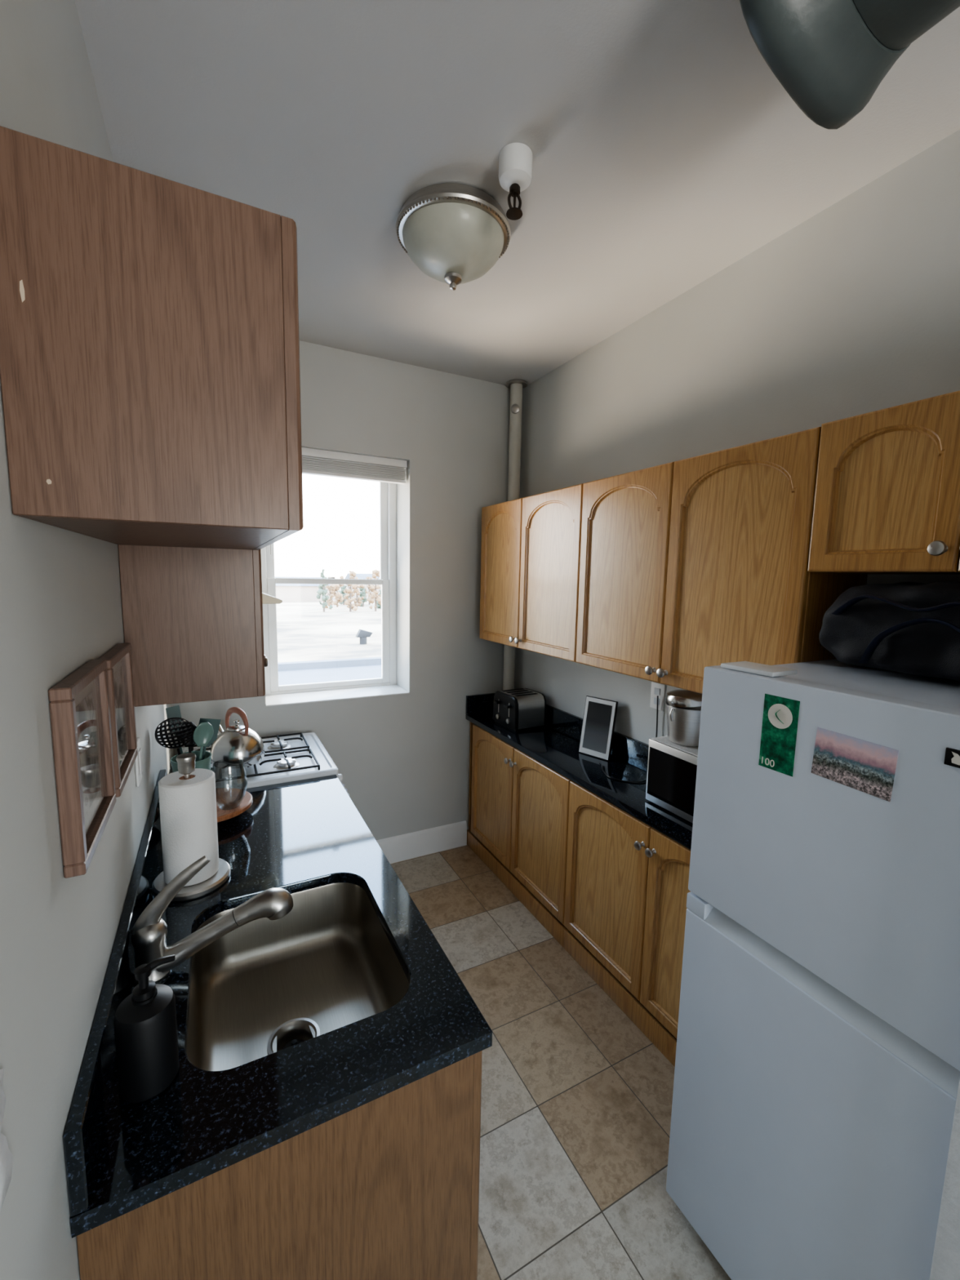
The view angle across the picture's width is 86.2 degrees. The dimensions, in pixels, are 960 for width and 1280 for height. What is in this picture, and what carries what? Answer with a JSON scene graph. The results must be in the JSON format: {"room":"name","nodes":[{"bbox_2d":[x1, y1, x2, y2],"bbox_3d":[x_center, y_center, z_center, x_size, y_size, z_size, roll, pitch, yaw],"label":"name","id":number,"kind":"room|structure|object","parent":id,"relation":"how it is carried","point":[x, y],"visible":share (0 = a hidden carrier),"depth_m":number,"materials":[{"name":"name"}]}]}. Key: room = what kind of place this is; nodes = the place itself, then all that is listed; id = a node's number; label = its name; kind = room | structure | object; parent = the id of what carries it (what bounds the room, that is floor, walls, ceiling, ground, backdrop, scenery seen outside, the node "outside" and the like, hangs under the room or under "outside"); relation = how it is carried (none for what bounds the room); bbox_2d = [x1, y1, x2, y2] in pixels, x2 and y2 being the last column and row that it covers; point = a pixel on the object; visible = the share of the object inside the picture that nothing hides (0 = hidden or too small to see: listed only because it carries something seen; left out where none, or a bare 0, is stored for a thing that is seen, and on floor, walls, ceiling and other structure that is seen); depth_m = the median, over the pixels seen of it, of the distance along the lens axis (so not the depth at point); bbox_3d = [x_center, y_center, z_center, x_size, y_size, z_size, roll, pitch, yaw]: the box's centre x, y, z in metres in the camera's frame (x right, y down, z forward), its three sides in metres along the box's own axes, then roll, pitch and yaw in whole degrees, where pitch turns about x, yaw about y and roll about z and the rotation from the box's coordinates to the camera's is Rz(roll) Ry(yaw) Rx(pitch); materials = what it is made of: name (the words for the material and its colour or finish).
{"room":"kitchen","nodes":[
{"label":"kitchen","id":0,"kind":"room"},
{"bbox_2d":[0,0,173,1279],"bbox_3d":[-0.315,0.281,0.027,0.150,3.065,5.371,-3,8,-27],"label":"wall","id":1,"kind":"structure","parent":0,"point":[61,608],"depth_m":0.67,"materials":[{"name":"paint"}]},
{"bbox_2d":[0,1068,13,1211],"bbox_3d":[-0.456,0.356,0.474,0.002,0.360,0.050,-3,8,-27],"label":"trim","id":2,"kind":"structure","parent":1,"relation":"attached to","point":[6,1155],"depth_m":0.49,"materials":[{"name":"white paint"}]},
{"bbox_2d":[48,658,115,878],"bbox_3d":[-0.630,0.185,0.825,0.025,0.272,0.265,-3,8,-27],"label":"picture frame","id":3,"kind":"object","parent":1,"relation":"attached to","point":[79,704],"visible":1,"depth_m":0.77,"materials":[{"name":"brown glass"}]},
{"bbox_2d":[62,768,166,1216],"bbox_3d":[-0.856,0.625,1.296,0.020,0.125,1.402,-3,8,-27],"label":"backsplash","id":4,"kind":"structure","parent":1,"relation":"attached to","point":[82,1135],"depth_m":0.82,"materials":[{"name":"black stone"}]},
{"bbox_2d":[97,642,137,797],"bbox_3d":[-0.772,0.157,1.098,0.025,0.272,0.267,-3,8,-27],"label":"picture frame","id":5,"kind":"object","parent":1,"relation":"attached to","point":[118,659],"visible":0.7,"depth_m":1.11,"materials":[{"name":"brown wood"}]},
{"bbox_2d":[134,737,142,786],"bbox_3d":[-0.927,0.331,1.397,0.010,0.116,0.072,-3,8,-27],"label":"light switch","id":6,"kind":"object","parent":1,"relation":"attached to","point":[139,765],"visible":0.91,"depth_m":1.38,"materials":[{"name":"white paint"}]},
{"bbox_2d":[0,125,303,550],"bbox_3d":[-0.547,-0.397,0.974,0.355,0.408,0.747,-3,8,-27],"label":"upper cabinet","id":7,"kind":"object","parent":1,"relation":"attached to","point":[150,376],"visible":1,"depth_m":0.63,"materials":[{"name":"brown wood"}]},
{"bbox_2d":[117,544,268,706],"bbox_3d":[-0.868,-0.277,1.608,0.355,0.814,0.635,-3,8,-27],"label":"upper cabinet","id":8,"kind":"object","parent":1,"relation":"attached to","point":[193,617],"visible":0.47,"depth_m":1.34,"materials":[{"name":"brown wood"}]},
{"bbox_3d":[-1.147,-0.496,2.130,0.355,0.518,0.589,-3,8,-27],"label":"upper cabinet","id":9,"kind":"object","parent":1,"relation":"attached to","visible":0},
{"bbox_2d":[262,592,282,604],"bbox_3d":[-1.112,-0.201,2.185,0.444,0.072,0.580,-3,8,-27],"label":"range hood","id":10,"kind":"object","parent":9,"relation":"attached to","point":[266,598],"visible":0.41,"depth_m":2.01,"materials":[{"name":"beige metal"}]},
{"bbox_2d":[170,340,510,839],"bbox_3d":[-0.696,-0.092,2.999,2.223,3.065,0.300,-3,8,-27],"label":"wall","id":11,"kind":"structure","parent":0,"point":[402,761],"depth_m":3.00,"materials":[{"name":"paint"}]},
{"bbox_2d":[260,481,396,695],"bbox_3d":[-0.874,-0.362,3.001,0.784,1.333,0.069,-3,8,-27],"label":"window","id":12,"kind":"structure","parent":11,"relation":"in","point":[388,491],"depth_m":3.09,"materials":[{"name":"white paint"}]},
{"bbox_2d":[265,684,408,706],"bbox_3d":[-0.817,0.313,2.947,0.781,0.008,0.243,-3,8,-27],"label":"trim","id":13,"kind":"structure","parent":11,"relation":"attached to","point":[388,690],"depth_m":2.92,"materials":[{"name":"white paint"}]},
{"bbox_2d":[270,447,407,554],"bbox_3d":[-0.768,-0.724,2.762,0.773,0.549,0.063,-3,8,-27],"label":"window blind","id":14,"kind":"object","parent":11,"relation":"attached to","point":[314,461],"visible":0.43,"depth_m":2.76,"materials":[{"name":"white paint"}]},
{"bbox_2d":[376,820,466,863],"bbox_3d":[-0.483,1.262,3.110,0.890,0.160,0.016,-3,8,-27],"label":"baseboard","id":15,"kind":"structure","parent":11,"relation":"attached to","point":[405,846],"depth_m":3.17,"materials":[{"name":"white paint"}]},
{"bbox_2d":[466,693,494,715],"bbox_3d":[0.059,0.401,3.275,0.324,0.120,0.020,-3,8,-27],"label":"backsplash","id":16,"kind":"structure","parent":11,"relation":"attached to","point":[482,703],"depth_m":3.23,"materials":[{"name":"black stone"}]},
{"bbox_2d":[74,0,959,385],"bbox_3d":[0.600,-1.250,0.386,1.923,0.120,5.221,-3,8,-27],"label":"ceiling","id":17,"kind":"structure","parent":0,"point":[667,150],"depth_m":1.34,"materials":[{"name":"paint"}]},
{"bbox_2d":[395,182,511,290],"bbox_3d":[-0.087,-1.255,1.677,0.372,0.209,0.372,-3,8,-27],"label":"ceiling lamp","id":18,"kind":"object","parent":17,"relation":"attached to","point":[454,233],"visible":1,"depth_m":1.57,"materials":[{"name":"white glass"}]},
{"bbox_2d":[498,142,532,220],"bbox_3d":[0.097,-1.250,1.414,0.092,0.147,0.092,-3,8,-27],"label":"sprinkler","id":19,"kind":"object","parent":17,"relation":"attached to","point":[515,159],"visible":1,"depth_m":1.39,"materials":[{"name":"white paint"}]},
{"bbox_2d":[739,0,959,128],"bbox_3d":[1.317,-0.941,-0.408,0.427,0.270,3.088,-3,8,-27],"label":"duct","id":20,"kind":"object","parent":17,"relation":"attached to","point":[831,57],"visible":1,"depth_m":0.88,"materials":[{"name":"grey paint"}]},
{"bbox_2d":[390,844,731,1279],"bbox_3d":[0.509,1.703,0.816,2.223,0.120,5.671,-3,8,-27],"label":"floor","id":21,"kind":"structure","parent":0,"point":[576,1100],"depth_m":1.68,"materials":[{"name":"tile"}]},
{"bbox_2d":[182,732,350,796],"bbox_3d":[-1.005,0.959,2.399,0.681,0.915,0.588,-3,8,-27],"label":"gas stove","id":22,"kind":"object","parent":21,"relation":"on","point":[294,757],"visible":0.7,"depth_m":2.25,"materials":[{"name":"white metal"}]},
{"bbox_2d":[209,706,264,768],"bbox_3d":[-1.034,0.402,2.185,0.212,0.239,0.212,-1,7,-15],"label":"kettle","id":23,"kind":"object","parent":22,"relation":"on","point":[233,743],"visible":0.91,"depth_m":2.13,"materials":[{"name":"metal"}]},
{"bbox_2d":[75,1050,482,1279],"bbox_3d":[-0.442,1.153,1.243,0.666,0.832,0.771,-3,8,-27],"label":"base cabinet","id":24,"kind":"object","parent":21,"relation":"on","point":[386,1188],"visible":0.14,"depth_m":0.88,"materials":[{"name":"brown wood"}]},
{"bbox_2d":[70,774,492,1238],"bbox_3d":[-0.583,0.689,1.447,0.640,0.030,1.402,-3,8,-27],"label":"countertop","id":25,"kind":"structure","parent":24,"relation":"on","point":[294,837],"depth_m":0.94,"materials":[{"name":"black stone"}]},
{"bbox_2d":[113,954,179,1102],"bbox_3d":[-0.557,0.643,0.859,0.088,0.207,0.086,-3,8,-27],"label":"soap dispenser","id":26,"kind":"object","parent":25,"relation":"on","point":[145,1024],"visible":1,"depth_m":0.83,"materials":[{"name":"black plastic"}]},
{"bbox_2d":[151,752,230,901],"bbox_3d":[-0.798,0.492,1.409,0.190,0.363,0.190,-3,8,-27],"label":"paper towel holder","id":27,"kind":"object","parent":25,"relation":"on","point":[185,762],"visible":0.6,"depth_m":1.38,"materials":[{"name":"silver metal"}]},
{"bbox_2d":[158,768,218,886],"bbox_3d":[-0.798,0.511,1.411,0.134,0.280,0.134,-3,8,-27],"label":"paper towel roll","id":28,"kind":"object","parent":27,"relation":"on","point":[188,806],"visible":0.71,"depth_m":1.36,"materials":[{"name":"white paper"}]},
{"bbox_2d":[129,855,293,985],"bbox_3d":[-0.584,0.590,1.133,0.321,0.243,0.070,-2,8,-24],"label":"kitchen faucet","id":29,"kind":"object","parent":25,"relation":"on","point":[149,931],"visible":0.97,"depth_m":1.10,"materials":[{"name":"silver metal"}]},
{"bbox_2d":[216,787,252,822],"bbox_3d":[-0.947,0.598,1.808,0.268,0.050,0.268,-3,8,-27],"label":"serving board","id":30,"kind":"object","parent":25,"relation":"on","point":[227,795],"visible":0.3,"depth_m":1.82,"materials":[{"name":"brown wood"}]},
{"bbox_2d":[170,751,212,773],"bbox_3d":[-1.023,0.490,1.826,0.128,0.155,0.128,-3,8,-27],"label":"utensil crock","id":31,"kind":"object","parent":30,"relation":"on","point":[205,763],"visible":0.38,"depth_m":1.80,"materials":[{"name":"green ceramic"}]},
{"bbox_2d":[154,717,193,755],"bbox_3d":[-1.026,0.409,1.744,0.063,0.309,0.113,5,8,28],"label":"skimmer","id":32,"kind":"object","parent":31,"relation":"in","point":[161,731],"visible":0.83,"depth_m":1.72,"materials":[{"name":"black plastic"}]},
{"bbox_2d":[165,705,182,754],"bbox_3d":[-1.084,0.394,1.838,0.056,0.313,0.097,-6,10,-44],"label":"spatula","id":33,"kind":"object","parent":31,"relation":"in","point":[174,711],"visible":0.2,"depth_m":1.84,"materials":[{"name":"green plastic"}]},
{"bbox_2d":[178,721,196,752],"bbox_3d":[-1.022,0.419,1.810,0.065,0.271,0.021,-2,7,-20],"label":"spoon","id":34,"kind":"object","parent":31,"relation":"in","point":[191,743],"visible":0.27,"depth_m":1.80,"materials":[{"name":"black plastic"}]},
{"bbox_2d":[192,721,213,760],"bbox_3d":[-0.978,0.420,1.803,0.074,0.273,0.040,0,7,-7],"label":"spoon","id":35,"kind":"object","parent":31,"relation":"in","point":[203,732],"visible":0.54,"depth_m":1.80,"materials":[{"name":"green plastic"}]},
{"bbox_2d":[198,718,220,759],"bbox_3d":[-0.994,0.415,1.872,0.031,0.266,0.094,8,10,43],"label":"turner","id":36,"kind":"object","parent":31,"relation":"in","point":[215,723],"visible":0.42,"depth_m":1.87,"materials":[{"name":"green plastic"}]},
{"bbox_2d":[211,758,248,809],"bbox_3d":[-0.867,0.499,1.772,0.118,0.156,0.118,-3,8,-27],"label":"glass","id":37,"kind":"object","parent":30,"relation":"on","point":[221,804],"visible":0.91,"depth_m":1.76,"materials":[{"name":"clear glass"}]},
{"bbox_2d":[186,882,409,1071],"bbox_3d":[-0.430,0.850,1.204,0.459,0.223,0.555,-3,8,-27],"label":"sink","id":38,"kind":"object","parent":25,"relation":"in","point":[265,987],"visible":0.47,"depth_m":1.32,"materials":[{"name":"metal"}]},
{"bbox_2d":[466,721,570,946],"bbox_3d":[0.285,0.965,2.883,0.366,0.832,1.048,-3,8,-27],"label":"base cabinet","id":39,"kind":"object","parent":21,"relation":"on","point":[518,805],"visible":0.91,"depth_m":2.71,"materials":[{"name":"brown wood"}]},
{"bbox_2d":[563,780,690,1066],"bbox_3d":[0.735,1.080,2.022,0.366,0.832,0.910,-3,8,-27],"label":"base cabinet","id":40,"kind":"object","parent":21,"relation":"on","point":[627,880],"visible":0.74,"depth_m":2.01,"materials":[{"name":"brown wood"}]},
{"bbox_2d":[465,711,693,849],"bbox_3d":[0.512,0.589,2.436,0.345,0.030,1.958,-3,8,-27],"label":"countertop","id":41,"kind":"structure","parent":40,"relation":"on","point":[558,751],"depth_m":2.31,"materials":[{"name":"black stone"}]},
{"bbox_2d":[502,379,527,690],"bbox_3d":[0.198,-0.530,3.162,0.128,1.999,0.128,-3,8,-27],"label":"standpipe","id":42,"kind":"object","parent":41,"relation":"on","point":[516,389],"visible":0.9,"depth_m":3.06,"materials":[{"name":"silver metal"}]},
{"bbox_2d":[493,688,546,731],"bbox_3d":[0.218,0.401,3.008,0.238,0.192,0.246,-3,8,-30],"label":"toaster","id":43,"kind":"object","parent":41,"relation":"on","point":[522,708],"visible":1,"depth_m":2.93,"materials":[{"name":"silver metal"}]},
{"bbox_2d":[578,695,617,760],"bbox_3d":[0.576,0.426,2.502,0.170,0.282,0.068,8,10,44],"label":"digital frame","id":44,"kind":"object","parent":41,"relation":"on","point":[599,717],"visible":1,"depth_m":2.49,"materials":[{"name":"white plastic"}]},
{"bbox_2d":[599,695,658,782],"bbox_3d":[0.630,0.418,2.255,0.263,0.358,0.168,6,8,33],"label":"power cord","id":45,"kind":"object","parent":41,"relation":"on","point":[605,773],"visible":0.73,"depth_m":2.24,"materials":[{"name":"black plastic"}]},
{"bbox_2d":[645,738,697,823],"bbox_3d":[0.866,0.530,1.817,0.231,0.250,0.512,-3,8,-27],"label":"microwave","id":46,"kind":"object","parent":41,"relation":"on","point":[671,778],"visible":0.35,"depth_m":1.88,"materials":[{"name":"silver metal"}]},
{"bbox_2d":[650,735,698,756],"bbox_3d":[0.818,0.392,1.885,0.210,0.004,0.300,-3,8,-27],"label":"doily","id":47,"kind":"object","parent":46,"relation":"on","point":[692,750],"visible":0.15,"depth_m":1.88,"materials":[{"name":"white fabric"}]},
{"bbox_2d":[664,688,702,746],"bbox_3d":[0.782,0.282,1.926,0.176,0.200,0.175,1,7,-1],"label":"pot","id":48,"kind":"object","parent":47,"relation":"on","point":[683,707],"visible":0.77,"depth_m":1.87,"materials":[{"name":"silver metal"}]},
{"bbox_2d":[666,658,959,1279],"bbox_3d":[0.941,0.829,1.236,0.661,1.529,0.546,-3,8,-27],"label":"refrigerator","id":49,"kind":"object","parent":21,"relation":"on","point":[817,1069],"visible":0.94,"depth_m":1.03,"materials":[{"name":"white metal"}]},
{"bbox_2d":[758,693,799,777],"bbox_3d":[0.624,0.197,1.073,0.008,0.158,0.074,-3,8,-27],"label":"magnet","id":50,"kind":"object","parent":49,"relation":"attached to","point":[780,714],"visible":1,"depth_m":1.07},
{"bbox_2d":[810,727,898,801],"bbox_3d":[0.689,0.227,0.951,0.002,0.099,0.138,-3,8,-27],"label":"photo magnet","id":51,"kind":"object","parent":49,"relation":"attached to","point":[868,767],"visible":1,"depth_m":0.94},
{"bbox_2d":[818,581,959,680],"bbox_3d":[1.077,-0.027,1.175,0.338,0.213,0.467,-3,8,-27],"label":"tote bag","id":52,"kind":"object","parent":49,"relation":"on","point":[909,628],"visible":1,"depth_m":1.15,"materials":[{"name":"black fabric"}]},
{"bbox_2d":[943,747,959,768],"bbox_3d":[0.758,0.189,0.811,0.005,0.028,0.036,-3,8,-27],"label":"magnet","id":53,"kind":"object","parent":49,"relation":"attached to","point":[952,757],"visible":1,"depth_m":0.82},
{"bbox_2d":[514,129,959,744],"bbox_3d":[1.527,0.199,0.976,0.150,3.065,5.371,-3,8,-27],"label":"wall","id":54,"kind":"structure","parent":0,"point":[853,309],"depth_m":1.76,"materials":[{"name":"paint"}]},
{"bbox_2d":[479,483,583,662],"bbox_3d":[0.336,-0.343,2.699,0.342,0.772,0.930,-3,8,-27],"label":"upper cabinet","id":55,"kind":"object","parent":54,"relation":"attached to","point":[531,545],"visible":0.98,"depth_m":2.55,"materials":[{"name":"brown wood"}]},
{"bbox_2d":[545,704,648,772],"bbox_3d":[0.658,0.508,2.501,0.020,0.120,1.958,-3,8,-27],"label":"backsplash","id":56,"kind":"structure","parent":54,"relation":"attached to","point":[633,752],"depth_m":2.48,"materials":[{"name":"black stone"}]},
{"bbox_2d":[649,681,665,711],"bbox_3d":[0.779,0.247,2.256,0.008,0.116,0.076,-3,8,-27],"label":"wall outlet","id":57,"kind":"object","parent":54,"relation":"attached to","point":[657,689],"visible":0.98,"depth_m":2.25,"materials":[{"name":"white paint"}]},
{"bbox_2d":[653,697,659,705],"bbox_3d":[0.777,0.269,2.257,0.002,0.030,0.032,-3,8,-27],"label":"socket","id":58,"kind":"object","parent":57,"relation":"attached to","point":[655,698],"depth_m":2.26,"materials":[{"name":"grey plastic"}]},
{"bbox_2d":[653,687,660,695],"bbox_3d":[0.777,0.226,2.252,0.002,0.030,0.032,-3,8,-27],"label":"socket","id":59,"kind":"object","parent":57,"relation":"attached to","point":[656,690],"depth_m":2.25,"materials":[{"name":"grey plastic"}]},
{"bbox_2d":[575,426,867,693],"bbox_3d":[0.771,-0.232,1.864,0.342,0.772,0.966,-3,8,-27],"label":"upper cabinet","id":60,"kind":"object","parent":54,"relation":"attached to","point":[688,566],"visible":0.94,"depth_m":1.67,"materials":[{"name":"brown wood"}]},
{"bbox_2d":[807,390,959,574],"bbox_3d":[1.122,-0.345,1.174,0.342,0.380,0.543,-3,8,-27],"label":"upper cabinet","id":61,"kind":"object","parent":54,"relation":"attached to","point":[887,493],"visible":1,"depth_m":1.20,"materials":[{"name":"brown wood"}]},
{"bbox_2d":[929,1078,959,1279],"bbox_3d":[1.103,0.488,0.874,0.720,2.300,0.152,-3,8,-27],"label":"wall","id":62,"kind":"structure","parent":0,"point":[945,1265],"depth_m":0.81,"materials":[{"name":"white paint"}]},
{"label":"outside","id":63,"kind":"structure","parent":0,"visible":0},
{"bbox_2d":[275,584,381,662],"bbox_3d":[-56.588,-13.917,152.277,280.000,0.200,316.579,-3,8,-27],"label":"ground","id":64,"kind":"structure","parent":63,"point":[305,633],"depth_m":51.45,"materials":[{"name":"white snow"}]},
{"bbox_2d":[275,576,332,601],"bbox_3d":[-39.305,-10.786,108.094,14.800,5.010,9.800,-3,8,-27],"label":"building","id":65,"kind":"structure","parent":64,"relation":"on","point":[284,592],"depth_m":104.52,"materials":[{"name":"paint"}]},
{"bbox_2d":[315,568,333,612],"bbox_3d":[-23.451,-7.434,77.356,2.449,6.460,2.238,-3,8,-27],"label":"tree","id":66,"kind":"object","parent":64,"relation":"on","point":[322,591],"visible":0.84,"depth_m":77.31,"materials":[{"name":"green plant"}]},
{"bbox_2d":[324,584,340,608],"bbox_3d":[-24.494,-7.126,84.173,3.306,4.151,2.998,-3,8,-27],"label":"tree","id":67,"kind":"object","parent":64,"relation":"on","point":[331,588],"visible":0.81,"depth_m":83.82,"materials":[{"name":"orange plant"}]},
{"bbox_2d":[329,584,344,607],"bbox_3d":[-24.937,-7.934,90.215,2.499,4.265,2.466,-3,8,-27],"label":"tree","id":68,"kind":"object","parent":64,"relation":"on","point":[340,598],"visible":0.66,"depth_m":89.97,"materials":[{"name":"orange plant"}]},
{"bbox_2d":[337,584,349,604],"bbox_3d":[-25.685,-8.888,96.661,2.200,4.558,2.514,-3,8,-27],"label":"tree","id":69,"kind":"object","parent":64,"relation":"on","point":[344,587],"visible":0.54,"depth_m":96.29,"materials":[{"name":"green plant"}]},
{"bbox_2d":[339,570,359,611],"bbox_3d":[-20.153,-7.546,79.392,3.003,6.311,3.045,-3,8,-27],"label":"tree","id":70,"kind":"object","parent":64,"relation":"on","point":[352,574],"visible":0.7,"depth_m":79.30,"materials":[{"name":"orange plant"}]},
{"bbox_2d":[348,576,364,606],"bbox_3d":[-20.698,-7.923,85.967,2.964,5.436,2.455,-3,8,-27],"label":"tree","id":71,"kind":"object","parent":64,"relation":"on","point":[357,599],"visible":0.6,"depth_m":85.81,"materials":[{"name":"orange plant"}]},
{"bbox_2d":[357,587,367,606],"bbox_3d":[-21.391,-7.779,92.645,2.087,3.778,2.198,-3,8,-27],"label":"tree","id":72,"kind":"object","parent":64,"relation":"on","point":[362,593],"visible":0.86,"depth_m":92.17,"materials":[{"name":"green plant"}]},
{"bbox_2d":[344,573,381,598],"bbox_3d":[-22.939,-12.691,122.051,16.800,6.010,9.800,-3,8,-27],"label":"building","id":73,"kind":"structure","parent":64,"relation":"on","point":[359,575],"depth_m":117.17,"materials":[{"name":"paint"}]},
{"bbox_2d":[355,629,372,644],"bbox_3d":[-9.632,-0.279,42.633,1.320,1.237,0.600,-3,8,-27],"label":"roof vent","id":74,"kind":"object","parent":64,"relation":"on","point":[362,634],"visible":1,"depth_m":42.36,"materials":[{"name":"metal"}]},
{"bbox_2d":[364,576,375,604],"bbox_3d":[-21.415,-9.523,98.961,2.729,5.416,2.905,-3,8,-27],"label":"tree","id":75,"kind":"object","parent":64,"relation":"on","point":[367,577],"visible":0.5,"depth_m":98.75,"materials":[{"name":"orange plant"}]},
{"bbox_2d":[366,569,381,611],"bbox_3d":[-16.580,-7.847,81.102,2.718,6.626,2.264,-3,8,-27],"label":"tree","id":76,"kind":"object","parent":64,"relation":"on","point":[375,573],"visible":0.8,"depth_m":80.94,"materials":[{"name":"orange plant"}]},
{"bbox_2d":[376,589,381,608],"bbox_3d":[-16.896,-6.962,87.858,2.086,3.493,2.793,-3,8,-27],"label":"tree","id":77,"kind":"object","parent":64,"relation":"on","point":[378,605],"visible":0.19,"depth_m":87.60,"materials":[{"name":"green plant"}]},
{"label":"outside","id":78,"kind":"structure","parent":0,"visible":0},
{"bbox_2d":[278,664,381,685],"bbox_3d":[-1.593,1.510,9.772,12.000,0.200,11.479,-3,8,-27],"label":"trim","id":79,"kind":"structure","parent":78,"point":[363,672],"depth_m":13.47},
{"bbox_2d":[278,657,381,671],"bbox_3d":[-4.155,0.668,14.671,12.000,0.180,0.300,-3,8,-27],"label":"trim","id":80,"kind":"structure","parent":79,"relation":"on","point":[295,665],"depth_m":14.48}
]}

